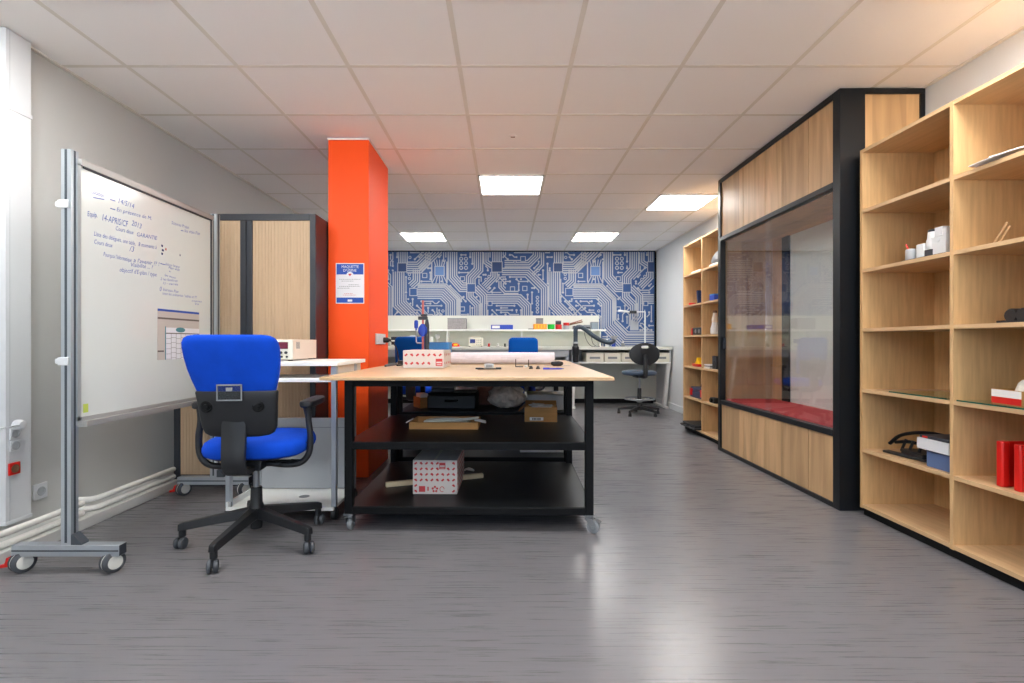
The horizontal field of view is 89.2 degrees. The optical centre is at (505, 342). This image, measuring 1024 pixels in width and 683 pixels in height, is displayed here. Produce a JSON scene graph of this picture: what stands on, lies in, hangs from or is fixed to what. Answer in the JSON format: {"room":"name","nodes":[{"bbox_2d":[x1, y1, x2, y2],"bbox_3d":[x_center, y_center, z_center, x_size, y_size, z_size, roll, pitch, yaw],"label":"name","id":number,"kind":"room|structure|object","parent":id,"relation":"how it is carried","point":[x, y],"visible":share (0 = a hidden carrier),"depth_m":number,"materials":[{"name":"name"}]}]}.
{"room":"electronics workshop","nodes":[
{"label":"electronics workshop","id":0,"kind":"room"},
{"bbox_2d":[0,50,295,530],"bbox_3d":[-2.460,-0.302,2.930,0.100,2.575,11.060,0,0,0],"label":"wall","id":1,"kind":"structure","parent":0,"point":[67,113],"depth_m":2.99,"materials":[{"name":"grey paint"}]},
{"bbox_2d":[0,419,26,429],"bbox_3d":[-2.322,0.404,2.208,0.053,0.070,0.617,0,0,0],"label":"plug","id":2,"kind":"object","parent":1,"relation":"attached to","point":[20,424],"visible":1,"depth_m":2.47,"materials":[{"name":"white plastic"}]},
{"bbox_2d":[8,461,19,475],"bbox_3d":[-2.353,0.604,2.488,0.011,0.058,0.058,0,0,0],"label":"power socket","id":3,"kind":"object","parent":1,"relation":"attached to","point":[13,468],"visible":1,"depth_m":2.48,"materials":[{"name":"red plastic"}]},
{"bbox_2d":[11,464,19,472],"bbox_3d":[-2.349,0.604,2.488,0.003,0.039,0.040,0,0,0],"label":"outlet","id":4,"kind":"object","parent":3,"relation":"attached to","point":[15,468],"depth_m":2.49,"materials":[{"name":"red plastic"}]},
{"bbox_2d":[9,439,19,451],"bbox_3d":[-2.354,0.495,2.492,0.009,0.052,0.052,0,0,0],"label":"power socket","id":5,"kind":"object","parent":1,"relation":"attached to","point":[14,445],"visible":1,"depth_m":2.49,"materials":[{"name":"white plastic"}]},
{"bbox_2d":[11,441,19,449],"bbox_3d":[-2.351,0.495,2.492,0.003,0.041,0.042,0,0,0],"label":"outlet","id":6,"kind":"object","parent":5,"relation":"attached to","point":[15,445],"depth_m":2.49,"materials":[{"name":"grey"}]},
{"bbox_2d":[9,429,19,439],"bbox_3d":[-2.354,0.437,2.492,0.009,0.052,0.052,0,0,0],"label":"power socket","id":7,"kind":"object","parent":1,"relation":"attached to","point":[13,434],"visible":0.88,"depth_m":2.48,"materials":[{"name":"white plastic"}]},
{"bbox_2d":[11,430,19,437],"bbox_3d":[-2.351,0.437,2.492,0.003,0.041,0.042,0,0,0],"label":"outlet","id":8,"kind":"object","parent":7,"relation":"attached to","point":[14,433],"depth_m":2.49,"materials":[{"name":"grey"}]},
{"bbox_2d":[0,27,32,525],"bbox_3d":[-2.383,-0.311,2.517,0.054,2.357,0.139,0,0,0],"label":"door","id":9,"kind":"structure","parent":1,"relation":"attached to","point":[16,117],"depth_m":2.49,"materials":[{"name":"white plastic"}]},
{"bbox_2d":[32,481,47,500],"bbox_3d":[-2.402,0.767,2.680,0.016,0.080,0.080,0,0,0],"label":"power socket","id":10,"kind":"object","parent":1,"relation":"attached to","point":[40,490],"visible":1,"depth_m":2.67,"materials":[{"name":"white plastic"}]},
{"bbox_2d":[37,486,45,495],"bbox_3d":[-2.396,0.767,2.680,0.004,0.045,0.046,0,0,0],"label":"outlet","id":11,"kind":"object","parent":10,"relation":"attached to","point":[41,490],"depth_m":2.68,"materials":[{"name":"grey"}]},
{"bbox_2d":[0,501,84,538],"bbox_3d":[-2.250,0.857,0.130,0.031,0.031,5.260,0,0,0],"label":"pipe","id":12,"kind":"object","parent":1,"relation":"attached to","point":[35,521],"visible":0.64,"depth_m":2.45,"materials":[{"name":"white paint"}]},
{"bbox_2d":[0,479,176,564],"bbox_3d":[-2.312,0.955,0.460,0.195,0.060,6.120,0,0,0],"label":"baseboard","id":13,"kind":"structure","parent":1,"relation":"attached to","point":[90,518],"depth_m":2.87,"materials":[{"name":"grey paint"}]},
{"bbox_2d":[0,510,84,549],"bbox_3d":[-2.250,0.907,0.130,0.031,0.031,5.260,0,0,0],"label":"pipe","id":14,"kind":"object","parent":13,"relation":"on","point":[31,533],"visible":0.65,"depth_m":2.45,"materials":[{"name":"white paint"}]},
{"bbox_2d":[79,474,175,511],"bbox_3d":[-2.320,0.907,3.167,0.171,0.031,0.706,0,0,0],"label":"pipe","id":15,"kind":"object","parent":1,"relation":"attached to","point":[170,477],"visible":0.8,"depth_m":3.06,"materials":[{"name":"white paint"}]},
{"bbox_2d":[79,467,175,501],"bbox_3d":[-2.320,0.857,3.167,0.171,0.031,0.706,0,0,0],"label":"pipe","id":16,"kind":"object","parent":1,"relation":"attached to","point":[169,470],"visible":0.87,"depth_m":3.06,"materials":[{"name":"white paint"}]},
{"bbox_2d":[327,138,388,476],"bbox_3d":[-1.146,-0.253,4.098,0.304,2.475,0.633,0,0,0],"label":"pillar","id":17,"kind":"structure","parent":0,"point":[357,172],"depth_m":3.79,"materials":[{"name":"orange paint"}]},
{"bbox_2d":[336,263,363,303],"bbox_3d":[-1.133,-0.431,3.782,0.207,0.294,0.004,0,0,0],"label":"poster","id":18,"kind":"object","parent":17,"relation":"attached to","point":[349,276],"visible":1,"depth_m":3.78,"materials":[{"name":"white paper"}]},
{"bbox_2d":[375,333,385,343],"bbox_3d":[-0.991,-0.031,4.094,0.014,0.077,0.328,0,0,0],"label":"power socket","id":19,"kind":"object","parent":17,"relation":"attached to","point":[378,337],"visible":0.95,"depth_m":4.05,"materials":[{"name":"white plastic"}]},
{"bbox_2d":[0,403,1023,682],"bbox_3d":[0.025,1.015,2.930,5.070,0.060,11.260,0,0,0],"label":"floor","id":20,"kind":"structure","parent":0,"point":[702,565],"depth_m":2.04,"materials":[{"name":"laminate"}]},
{"bbox_2d":[0,149,251,572],"bbox_3d":[-1.898,0.080,2.788,0.510,1.810,1.210,0,0,0],"label":"whiteboard","id":21,"kind":"object","parent":20,"relation":"on","point":[130,249],"visible":0.97,"depth_m":2.46,"materials":[{"name":"white ceramic"}]},
{"bbox_2d":[157,308,198,359],"bbox_3d":[-1.839,-0.043,2.930,0.004,0.273,0.370,0,0,0],"label":"sheet","id":22,"kind":"object","parent":21,"relation":"attached to","point":[173,326],"visible":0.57,"depth_m":2.87,"materials":[{"name":"grey paper"}]},
{"bbox_2d":[173,335,324,573],"bbox_3d":[-1.244,0.475,2.539,0.678,1.017,0.686,0,0,-6],"label":"office chair","id":23,"kind":"object","parent":20,"relation":"on","point":[235,378],"visible":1,"depth_m":2.29,"materials":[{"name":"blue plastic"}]},
{"bbox_2d":[174,214,327,485],"bbox_3d":[-1.784,0.052,3.761,0.971,1.866,0.438,0,0,0],"label":"tall cabinet","id":24,"kind":"object","parent":20,"relation":"on","point":[274,267],"visible":0.26,"depth_m":3.56,"materials":[{"name":"grey"}]},
{"bbox_2d":[225,359,364,519],"bbox_3d":[-1.246,0.546,3.135,0.647,0.878,0.570,0,0,0],"label":"desk","id":25,"kind":"object","parent":20,"relation":"on","point":[321,478],"visible":0.42,"depth_m":3.22,"materials":[{"name":"white laminate"}]},
{"bbox_2d":[226,488,343,510],"bbox_3d":[-1.242,0.902,3.046,0.591,0.045,0.388,0,0,0],"label":"shelf","id":26,"kind":"object","parent":25,"relation":"attached to","point":[270,495],"depth_m":3.03,"materials":[{"name":"white laminate"}]},
{"bbox_2d":[276,339,315,360],"bbox_3d":[-1.364,0.044,3.197,0.261,0.125,0.385,0,0,0],"label":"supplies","id":27,"kind":"object","parent":25,"relation":"on","point":[290,349],"visible":0.54,"depth_m":3.06,"materials":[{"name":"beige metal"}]},
{"bbox_2d":[278,374,330,381],"bbox_3d":[-1.242,0.209,3.050,0.555,0.022,0.360,0,0,0],"label":"shelf","id":28,"kind":"object","parent":25,"relation":"attached to","point":[283,377],"depth_m":2.94,"materials":[{"name":"white laminate"}]},
{"bbox_2d":[395,337,431,400],"bbox_3d":[-0.936,0.462,5.540,0.678,1.043,0.686,0,0,11],"label":"office chair","id":29,"kind":"object","parent":20,"relation":"on","point":[402,343],"visible":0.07,"depth_m":5.28,"materials":[{"name":"blue fabric"}]},
{"bbox_2d":[319,366,613,533],"bbox_3d":[-0.182,0.578,3.187,1.454,0.815,1.275,0,0,1],"label":"work table","id":30,"kind":"object","parent":20,"relation":"on","point":[505,488],"visible":0.99,"depth_m":2.79,"materials":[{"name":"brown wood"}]},
{"bbox_2d":[403,349,450,367],"bbox_3d":[-0.540,0.110,3.616,0.273,0.118,0.362,0,0,1],"label":"printed box","id":31,"kind":"object","parent":30,"relation":"on","point":[431,358],"visible":1,"depth_m":3.44,"materials":[{"name":"white"}]},
{"bbox_2d":[405,353,448,364],"bbox_3d":[-0.535,0.110,3.600,0.264,0.077,0.329,0,0,1],"label":"print","id":32,"kind":"object","parent":31,"relation":"attached to","point":[410,358],"depth_m":3.44,"materials":[{"name":"red"}]},
{"bbox_2d":[385,473,482,486],"bbox_3d":[-0.425,0.838,3.167,0.602,0.027,0.031,0,0,-21],"label":"batten","id":33,"kind":"object","parent":30,"relation":"on","point":[474,475],"visible":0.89,"depth_m":3.10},
{"bbox_2d":[413,450,463,493],"bbox_3d":[-0.391,0.754,3.106,0.250,0.191,0.403,0,0,1],"label":"printed box","id":34,"kind":"object","parent":30,"relation":"on","point":[434,471],"visible":0.98,"depth_m":2.91,"materials":[{"name":"grey"}]},
{"bbox_2d":[406,416,485,429],"bbox_3d":[-0.356,0.484,3.206,0.483,0.063,0.258,0,0,1],"label":"cardboard tray","id":35,"kind":"object","parent":30,"relation":"on","point":[418,422],"visible":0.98,"depth_m":3.08,"materials":[{"name":"cardboard"}]},
{"bbox_2d":[424,416,478,421],"bbox_3d":[-0.334,0.479,3.211,0.342,0.055,0.185,0,0,0],"label":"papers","id":36,"kind":"object","parent":35,"relation":"in","point":[477,417],"visible":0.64,"depth_m":3.14,"materials":[{"name":"white"}]},
{"bbox_2d":[353,461,584,507],"bbox_3d":[-0.182,0.853,3.200,1.273,0.004,1.028,0,0,1],"label":"shelf","id":37,"kind":"object","parent":30,"relation":"attached to","point":[502,484],"depth_m":3.00,"materials":[{"name":"wood"}]},
{"bbox_2d":[353,414,584,442],"bbox_3d":[-0.182,0.518,3.200,1.273,0.004,1.028,0,0,1],"label":"shelf","id":38,"kind":"object","parent":30,"relation":"attached to","point":[497,428],"depth_m":2.98,"materials":[{"name":"wood"}]},
{"bbox_2d":[475,364,500,369],"bbox_3d":[-0.108,0.151,3.269,0.158,0.036,0.055,0,0,-16],"label":"caliper","id":39,"kind":"object","parent":30,"relation":"on","point":[486,366],"visible":1,"depth_m":3.25,"materials":[{"name":"grey"}]},
{"bbox_2d":[519,400,556,421],"bbox_3d":[0.216,0.458,3.478,0.252,0.117,0.219,0,0,4],"label":"cardboard box","id":40,"kind":"object","parent":30,"relation":"on","point":[534,410],"visible":1,"depth_m":3.37,"materials":[{"name":"cardboard"}]},
{"bbox_2d":[551,361,562,365],"bbox_3d":[0.365,0.148,3.676,0.090,0.037,0.040,0,0,-6],"label":"tool","id":41,"kind":"object","parent":30,"relation":"on","point":[554,363],"visible":1,"depth_m":3.66,"materials":[{"name":"black plastic"}]},
{"bbox_2d":[388,347,571,390],"bbox_3d":[-0.666,0.525,7.990,3.269,0.920,0.780,0,0,0],"label":"lab bench","id":42,"kind":"object","parent":20,"relation":"on","point":[560,353],"visible":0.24,"depth_m":7.63,"materials":[{"name":"white"}]},
{"bbox_2d":[468,336,482,346],"bbox_3d":[-0.460,-0.017,8.005,0.224,0.161,0.129,0,0,0],"label":"oscilloscope","id":43,"kind":"object","parent":42,"relation":"on","point":[471,341],"visible":1,"depth_m":7.95,"materials":[{"name":"beige plastic"}]},
{"bbox_2d":[388,347,571,349],"bbox_3d":[-0.666,0.086,7.990,3.269,0.042,0.780,0,0,0],"label":"countertop","id":44,"kind":"structure","parent":42,"relation":"on","point":[389,348],"depth_m":7.60,"materials":[{"name":"white"}]},
{"bbox_2d":[388,316,605,346],"bbox_3d":[-0.366,-0.185,8.250,3.869,0.500,0.300,0,0,0],"label":"shelf","id":45,"kind":"object","parent":42,"relation":"on","point":[398,326],"visible":0.5,"depth_m":8.38,"materials":[{"name":"white"}]},
{"bbox_2d":[447,318,466,328],"bbox_3d":[-0.763,-0.295,8.220,0.291,0.177,0.202,0,0,0],"label":"block","id":46,"kind":"object","parent":45,"relation":"on","point":[453,323],"visible":0.88,"depth_m":8.12,"materials":[{"name":"grey plastic"}]},
{"bbox_2d":[491,325,512,328],"bbox_3d":[-0.055,-0.241,8.219,0.344,0.070,0.202,0,0,0],"label":"binder","id":47,"kind":"object","parent":45,"relation":"on","point":[492,326],"visible":0.78,"depth_m":8.12,"materials":[{"name":"blue plastic"}]},
{"bbox_2d":[533,324,546,328],"bbox_3d":[0.544,-0.249,8.209,0.212,0.085,0.162,0,0,0],"label":"box","id":48,"kind":"object","parent":45,"relation":"on","point":[535,326],"visible":0.82,"depth_m":8.13,"materials":[{"name":"orange plastic"}]},
{"bbox_2d":[590,322,598,328],"bbox_3d":[1.403,-0.265,8.210,0.110,0.117,0.162,0,0,0],"label":"case","id":49,"kind":"object","parent":45,"relation":"on","point":[594,325],"visible":0.86,"depth_m":8.13,"materials":[{"name":"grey plastic"}]},
{"bbox_2d":[394,360,579,467],"bbox_3d":[-0.160,0.578,4.405,1.454,0.815,1.154,0,0,1],"label":"work table","id":50,"kind":"object","parent":20,"relation":"on","point":[403,455],"visible":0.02,"depth_m":3.88,"materials":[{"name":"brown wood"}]},
{"bbox_2d":[383,337,402,366],"bbox_3d":[-0.807,0.064,3.964,0.243,0.210,0.702,0,0,-14],"label":"lead","id":51,"kind":"object","parent":50,"relation":"on","point":[385,339],"visible":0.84,"depth_m":4.17,"materials":[{"name":"black plastic"}]},
{"bbox_2d":[414,392,427,408],"bbox_3d":[-0.674,0.459,4.136,0.070,0.115,0.162,0,0,-29],"label":"wooden block","id":52,"kind":"object","parent":50,"relation":"on","point":[420,400],"visible":0.8,"depth_m":4.07,"materials":[{"name":"brown wood"}]},
{"bbox_2d":[414,300,428,349],"bbox_3d":[-0.640,-0.076,3.970,0.118,0.490,0.080,0,0,0],"label":"clamp","id":53,"kind":"object","parent":50,"relation":"on","point":[423,330],"visible":0.89,"depth_m":3.96,"materials":[{"name":"red"}]},
{"bbox_2d":[429,342,451,351],"bbox_3d":[-0.538,0.083,4.258,0.172,0.172,0.224,0,0,1],"label":"storage box","id":54,"kind":"object","parent":50,"relation":"on","point":[432,345],"visible":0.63,"depth_m":4.15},
{"bbox_2d":[427,389,478,408],"bbox_3d":[-0.413,0.454,4.143,0.378,0.125,0.368,0,0,1],"label":"tool case","id":55,"kind":"object","parent":50,"relation":"on","point":[458,399],"visible":0.87,"depth_m":4.00,"materials":[{"name":"black plastic"}]},
{"bbox_2d":[431,387,453,391],"bbox_3d":[-0.501,0.369,4.169,0.180,0.042,0.200,0,0,-6],"label":"case","id":56,"kind":"object","parent":55,"relation":"on","point":[434,389],"visible":0.59,"depth_m":4.07,"materials":[{"name":"black plastic"}]},
{"bbox_2d":[457,387,476,389],"bbox_3d":[-0.339,0.410,4.561,0.172,0.200,0.058,0,0,1],"label":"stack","id":57,"kind":"object","parent":50,"relation":"on","point":[458,388],"visible":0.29,"depth_m":4.55,"materials":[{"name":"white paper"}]},
{"bbox_2d":[402,450,563,457],"bbox_3d":[-0.161,0.853,4.367,1.273,0.004,1.018,0,0,1],"label":"shelf","id":58,"kind":"object","parent":50,"relation":"attached to","point":[406,453],"depth_m":3.94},
{"bbox_2d":[402,397,563,412],"bbox_3d":[-0.161,0.518,4.367,1.273,0.004,1.018,0,0,1],"label":"shelf","id":59,"kind":"object","parent":50,"relation":"attached to","point":[410,408],"depth_m":3.94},
{"bbox_2d":[477,387,492,404],"bbox_3d":[-0.143,0.416,4.388,0.200,0.200,0.188,0,0,1],"label":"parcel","id":60,"kind":"object","parent":50,"relation":"on","point":[483,391],"visible":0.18,"depth_m":4.30,"materials":[{"name":"brown cardboard"}]},
{"bbox_2d":[451,352,554,363],"bbox_3d":[-0.063,0.123,4.049,0.884,0.092,0.093,0,0,1],"label":"paper roll","id":61,"kind":"object","parent":50,"relation":"on","point":[456,357],"visible":0.81,"depth_m":4.01,"materials":[{"name":"white paper"}]},
{"bbox_2d":[487,387,526,407],"bbox_3d":[0.011,0.410,4.119,0.315,0.204,0.263,0,0,0],"label":"plastic bag","id":62,"kind":"object","parent":50,"relation":"on","point":[501,397],"visible":0.92,"depth_m":4.04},
{"bbox_2d":[520,450,563,451],"bbox_3d":[0.306,0.805,4.266,0.380,0.091,0.500,0,0,1],"label":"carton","id":63,"kind":"object","parent":50,"relation":"on","point":[520,450],"visible":0.1,"depth_m":4.02,"materials":[{"name":"grey"}]},
{"bbox_2d":[527,391,563,409],"bbox_3d":[0.335,0.457,4.117,0.328,0.118,0.288,0,0,1],"label":"plastic crate","id":64,"kind":"object","parent":50,"relation":"on","point":[558,396],"visible":0.44,"depth_m":3.98,"materials":[{"name":"grey"}]},
{"bbox_2d":[508,338,544,393],"bbox_3d":[0.208,0.462,6.537,0.678,1.043,0.686,0,0,3],"label":"office chair","id":65,"kind":"object","parent":20,"relation":"on","point":[515,344],"visible":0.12,"depth_m":6.26,"materials":[{"name":"blue fabric"}]},
{"bbox_2d":[569,347,672,408],"bbox_3d":[1.710,0.525,8.000,1.475,0.920,0.800,0,0,0],"label":"lab bench","id":66,"kind":"object","parent":20,"relation":"on","point":[587,355],"visible":0.56,"depth_m":7.63,"materials":[{"name":"white"}]},
{"bbox_2d":[571,325,617,364],"bbox_3d":[1.289,0.054,7.542,0.656,0.623,0.216,0,0,0],"label":"fume extractor arm","id":67,"kind":"object","parent":66,"relation":"attached to","point":[575,348],"visible":0.99,"depth_m":7.46,"materials":[{"name":"grey"}]},
{"bbox_2d":[569,361,670,363],"bbox_3d":[1.700,0.300,7.860,1.455,0.020,0.480,0,0,0],"label":"tray","id":68,"kind":"object","parent":66,"relation":"on","point":[580,362],"depth_m":7.62,"materials":[{"name":"white laminate"}]},
{"bbox_2d":[579,347,672,349],"bbox_3d":[1.710,0.086,8.000,1.475,0.042,0.800,0,0,0],"label":"countertop","id":69,"kind":"structure","parent":66,"relation":"on","point":[580,348],"depth_m":7.60,"materials":[{"name":"white"}]},
{"bbox_2d":[618,310,647,346],"bbox_3d":[1.980,-0.222,8.021,0.472,0.571,0.099,0,0,-9],"label":"desk lamp","id":70,"kind":"object","parent":66,"relation":"on","point":[629,311],"visible":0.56,"depth_m":8.04,"materials":[{"name":"white plastic"}]},
{"bbox_2d":[617,343,659,416],"bbox_3d":[1.849,0.495,7.129,0.576,0.980,0.586,0,0,-3],"label":"office chair","id":71,"kind":"object","parent":20,"relation":"on","point":[645,357],"visible":1,"depth_m":6.90,"materials":[{"name":"black plastic"}]},
{"bbox_2d":[683,228,717,443],"bbox_3d":[2.245,-0.058,5.390,0.423,2.085,1.110,0,0,0],"label":"bookcase","id":72,"kind":"object","parent":20,"relation":"on","point":[698,254],"visible":0.31,"depth_m":5.39,"materials":[{"name":"brown wood"}]},
{"bbox_2d":[680,420,700,429],"bbox_3d":[2.131,0.898,5.640,0.398,0.045,0.420,0,0,0],"label":"tray","id":73,"kind":"object","parent":72,"relation":"on","point":[692,424],"visible":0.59,"depth_m":5.61,"materials":[{"name":"black plastic"}]},
{"bbox_2d":[690,386,700,398],"bbox_3d":[2.164,0.528,5.620,0.212,0.152,0.400,0,0,0],"label":"toolbox","id":74,"kind":"object","parent":72,"relation":"on","point":[695,391],"visible":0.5,"depth_m":5.66,"materials":[{"name":"blue plastic"}]},
{"bbox_2d":[691,327,700,334],"bbox_3d":[2.155,-0.124,5.605,0.178,0.085,0.350,0,0,0],"label":"tool case","id":75,"kind":"object","parent":72,"relation":"on","point":[694,331],"visible":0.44,"depth_m":5.63,"materials":[{"name":"black plastic"}]},
{"bbox_2d":[692,357,700,366],"bbox_3d":[2.120,0.214,5.700,0.100,0.100,0.260,0,0,0],"label":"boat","id":76,"kind":"object","parent":72,"relation":"on","point":[697,363],"visible":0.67,"depth_m":5.68,"materials":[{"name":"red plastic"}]},
{"bbox_2d":[696,290,700,302],"bbox_3d":[2.160,-0.493,5.620,0.171,0.146,0.047,0,0,0],"label":"book","id":77,"kind":"object","parent":72,"relation":"on","point":[698,292],"visible":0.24,"depth_m":5.61,"materials":[{"name":"blue paper"}]},
{"bbox_2d":[709,251,717,266],"bbox_3d":[2.150,-0.840,5.230,0.160,0.165,0.260,0,0,0],"label":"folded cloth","id":78,"kind":"object","parent":72,"relation":"on","point":[714,260],"visible":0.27,"depth_m":5.18,"materials":[{"name":"white fabric"}]},
{"bbox_2d":[709,397,717,403],"bbox_3d":[2.075,0.577,5.180,0.070,0.055,0.100,0,0,0],"label":"camera","id":79,"kind":"object","parent":72,"relation":"on","point":[714,400],"visible":0.88,"depth_m":5.14,"materials":[{"name":"black plastic"}]},
{"bbox_2d":[710,310,717,333],"bbox_3d":[2.100,-0.202,5.200,0.090,0.240,0.090,0,0,0],"label":"figurine","id":80,"kind":"object","parent":72,"relation":"on","point":[714,327],"visible":0.85,"depth_m":5.17,"materials":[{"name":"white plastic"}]},
{"bbox_2d":[712,356,717,368],"bbox_3d":[2.114,0.200,5.150,0.093,0.130,0.100,0,0,0],"label":"speaker","id":81,"kind":"object","parent":72,"relation":"on","point":[714,358],"visible":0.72,"depth_m":5.12},
{"bbox_2d":[718,88,924,510],"bbox_3d":[2.205,-0.252,3.905,0.501,2.473,1.740,0,0,0],"label":"booth","id":82,"kind":"object","parent":20,"relation":"on","point":[789,213],"visible":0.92,"depth_m":3.90,"materials":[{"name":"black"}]},
{"bbox_2d":[860,63,1023,590],"bbox_3d":[2.245,-0.058,2.075,0.423,2.085,1.806,0,0,0],"label":"bookcase","id":83,"kind":"object","parent":20,"relation":"on","point":[928,323],"depth_m":2.42,"materials":[{"name":"brown wood"}]},
{"bbox_2d":[889,391,949,399],"bbox_3d":[2.179,0.262,2.580,0.282,0.006,0.360,0,0,0],"label":"glass plate","id":84,"kind":"object","parent":83,"relation":"on","point":[931,394],"visible":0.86,"depth_m":2.63,"materials":[{"name":"teal"}]},
{"bbox_2d":[926,450,949,472],"bbox_3d":[2.190,0.563,2.466,0.264,0.083,0.152,0,0,0],"label":"box","id":85,"kind":"object","parent":83,"relation":"on","point":[936,460],"visible":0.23,"depth_m":2.47,"materials":[{"name":"blue cardboard"}]},
{"bbox_2d":[917,437,949,455],"bbox_3d":[2.180,0.494,2.482,0.280,0.054,0.185,0,0,0],"label":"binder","id":86,"kind":"object","parent":85,"relation":"on","point":[923,443],"visible":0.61,"depth_m":2.47,"materials":[{"name":"white plastic"}]},
{"bbox_2d":[919,434,949,443],"bbox_3d":[2.169,0.460,2.480,0.251,0.014,0.170,0,0,0],"label":"notebook","id":87,"kind":"object","parent":86,"relation":"on","point":[945,438],"visible":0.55,"depth_m":2.50,"materials":[{"name":"grey paper"}]},
{"bbox_2d":[956,400,1023,409],"bbox_3d":[2.176,0.262,2.070,0.287,0.006,0.540,0,0,0],"label":"glass plate","id":88,"kind":"object","parent":83,"relation":"on","point":[983,402],"visible":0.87,"depth_m":2.20,"materials":[{"name":"teal"}]},
{"bbox_2d":[991,388,1023,406],"bbox_3d":[2.127,0.227,2.141,0.114,0.062,0.151,0,0,7],"label":"carton","id":89,"kind":"object","parent":88,"relation":"on","point":[1006,396],"visible":0.94,"depth_m":2.14,"materials":[{"name":"white cardboard"}]},
{"bbox_2d":[1015,380,1023,391],"bbox_3d":[2.140,0.203,2.131,0.060,0.100,0.079,0,0,0],"label":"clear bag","id":90,"kind":"object","parent":89,"relation":"in","point":[1020,386],"visible":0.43,"depth_m":2.13,"materials":[{"name":"plastic"}]},
{"bbox_2d":[968,146,1023,166],"bbox_3d":[2.128,-0.772,2.117,0.200,0.026,0.300,0,0,-11],"label":"paper sheet","id":91,"kind":"object","parent":83,"relation":"on","point":[1012,151],"visible":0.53,"depth_m":2.16,"materials":[{"name":"white"}]},
{"bbox_2d":[993,222,1010,242],"bbox_3d":[2.099,-0.463,2.191,0.016,0.085,0.068,0,0,-10],"label":"wooden stick","id":92,"kind":"object","parent":83,"relation":"on","point":[1006,223],"visible":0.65,"depth_m":2.19,"materials":[{"name":"brown wood"}]},
{"bbox_2d":[997,441,1023,486],"bbox_3d":[2.188,0.509,2.161,0.225,0.190,0.076,0,0,0],"label":"binder","id":93,"kind":"object","parent":83,"relation":"on","point":[1005,449],"visible":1,"depth_m":2.18,"materials":[{"name":"red plastic"}]},
{"bbox_2d":[1014,444,1023,491],"bbox_3d":[2.188,0.509,2.085,0.225,0.190,0.076,0,0,0],"label":"binder","id":94,"kind":"object","parent":83,"relation":"on","point":[1018,448],"visible":1,"depth_m":2.10,"materials":[{"name":"red plastic"}]},
{"bbox_3d":[2.135,-0.421,2.565,0.160,0.006,0.270,0,0,0],"label":"tray","id":95,"kind":"object","parent":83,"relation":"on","visible":0},
{"bbox_2d":[905,244,915,259],"bbox_3d":[2.085,-0.467,2.665,0.052,0.087,0.052,0,0,34],"label":"paint jar","id":96,"kind":"object","parent":95,"relation":"on","point":[909,253],"visible":0.73,"depth_m":2.65,"materials":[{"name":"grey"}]},
{"bbox_2d":[916,243,925,257],"bbox_3d":[2.104,-0.459,2.600,0.058,0.070,0.050,0,0,0],"label":"plug adapter","id":97,"kind":"object","parent":95,"relation":"on","point":[920,248],"visible":0.34,"depth_m":2.60,"materials":[{"name":"white plastic"}]},
{"bbox_2d":[924,229,934,255],"bbox_3d":[2.100,-0.490,2.537,0.060,0.132,0.075,0,0,0],"label":"glue bottle","id":98,"kind":"object","parent":95,"relation":"on","point":[931,233],"visible":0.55,"depth_m":2.54,"materials":[{"name":"grey"}]},
{"bbox_2d":[931,226,949,253],"bbox_3d":[2.123,-0.489,2.485,0.104,0.130,0.100,0,0,0],"label":"block","id":99,"kind":"object","parent":95,"relation":"on","point":[940,243],"visible":0.61,"depth_m":2.47,"materials":[{"name":"white plastic"}]},
{"bbox_2d":[0,0,1023,250],"bbox_3d":[0.025,-1.518,2.927,4.870,0.064,11.066,0,0,0],"label":"ceiling","id":100,"kind":"structure","parent":0,"point":[620,105],"depth_m":2.93,"materials":[{"name":"white tile"}]},
{"bbox_2d":[398,232,446,241],"bbox_3d":[-1.149,-1.484,7.306,0.594,0.013,0.594,0,0,0],"label":"recessed light","id":101,"kind":"object","parent":100,"relation":"in","point":[408,236],"visible":1,"depth_m":7.25,"materials":[{"name":"white"}]},
{"bbox_2d":[478,175,544,194],"bbox_3d":[0.051,-1.484,4.906,0.594,0.013,0.594,0,0,0],"label":"recessed light","id":102,"kind":"object","parent":100,"relation":"in","point":[489,184],"visible":1,"depth_m":4.87,"materials":[{"name":"white"}]},
{"bbox_2d":[571,232,619,241],"bbox_3d":[1.251,-1.484,7.306,0.594,0.013,0.594,0,0,0],"label":"recessed light","id":103,"kind":"object","parent":100,"relation":"in","point":[579,236],"visible":1,"depth_m":7.25,"materials":[{"name":"white"}]},
{"bbox_2d":[644,194,717,209],"bbox_3d":[1.851,-1.484,5.506,0.594,0.013,0.594,0,0,0],"label":"recessed light","id":104,"kind":"object","parent":100,"relation":"in","point":[663,201],"visible":0.89,"depth_m":5.45,"materials":[{"name":"white"}]},
{"bbox_2d":[388,357,655,398],"bbox_3d":[0.025,-0.302,8.510,5.070,2.575,0.100,0,0,0],"label":"wall","id":105,"kind":"structure","parent":0,"point":[622,386],"depth_m":8.46,"materials":[{"name":"white"}]},
{"bbox_2d":[388,251,655,346],"bbox_3d":[0.025,-0.706,8.452,4.860,1.605,0.012,0,0,0],"label":"wall mural","id":106,"kind":"object","parent":105,"relation":"attached to","point":[601,284],"visible":0.66,"depth_m":8.45,"materials":[{"name":"blue"}]},
{"bbox_2d":[388,399,655,402],"bbox_3d":[0.073,0.950,8.454,4.746,0.070,0.012,0,0,0],"label":"baseboard","id":107,"kind":"structure","parent":105,"relation":"attached to","point":[389,400],"depth_m":8.45,"materials":[{"name":"black"}]},
{"bbox_2d":[656,30,1023,406],"bbox_3d":[2.510,-0.302,2.930,0.100,2.575,11.060,0,0,0],"label":"wall","id":108,"kind":"structure","parent":0,"point":[1008,54],"depth_m":7.21,"materials":[{"name":"grey paint"}]},
{"bbox_2d":[656,398,682,413],"bbox_3d":[2.453,0.940,7.215,0.014,0.090,2.490,0,0,0],"label":"baseboard","id":109,"kind":"structure","parent":108,"relation":"attached to","point":[672,406],"depth_m":7.56,"materials":[{"name":"grey paint"}]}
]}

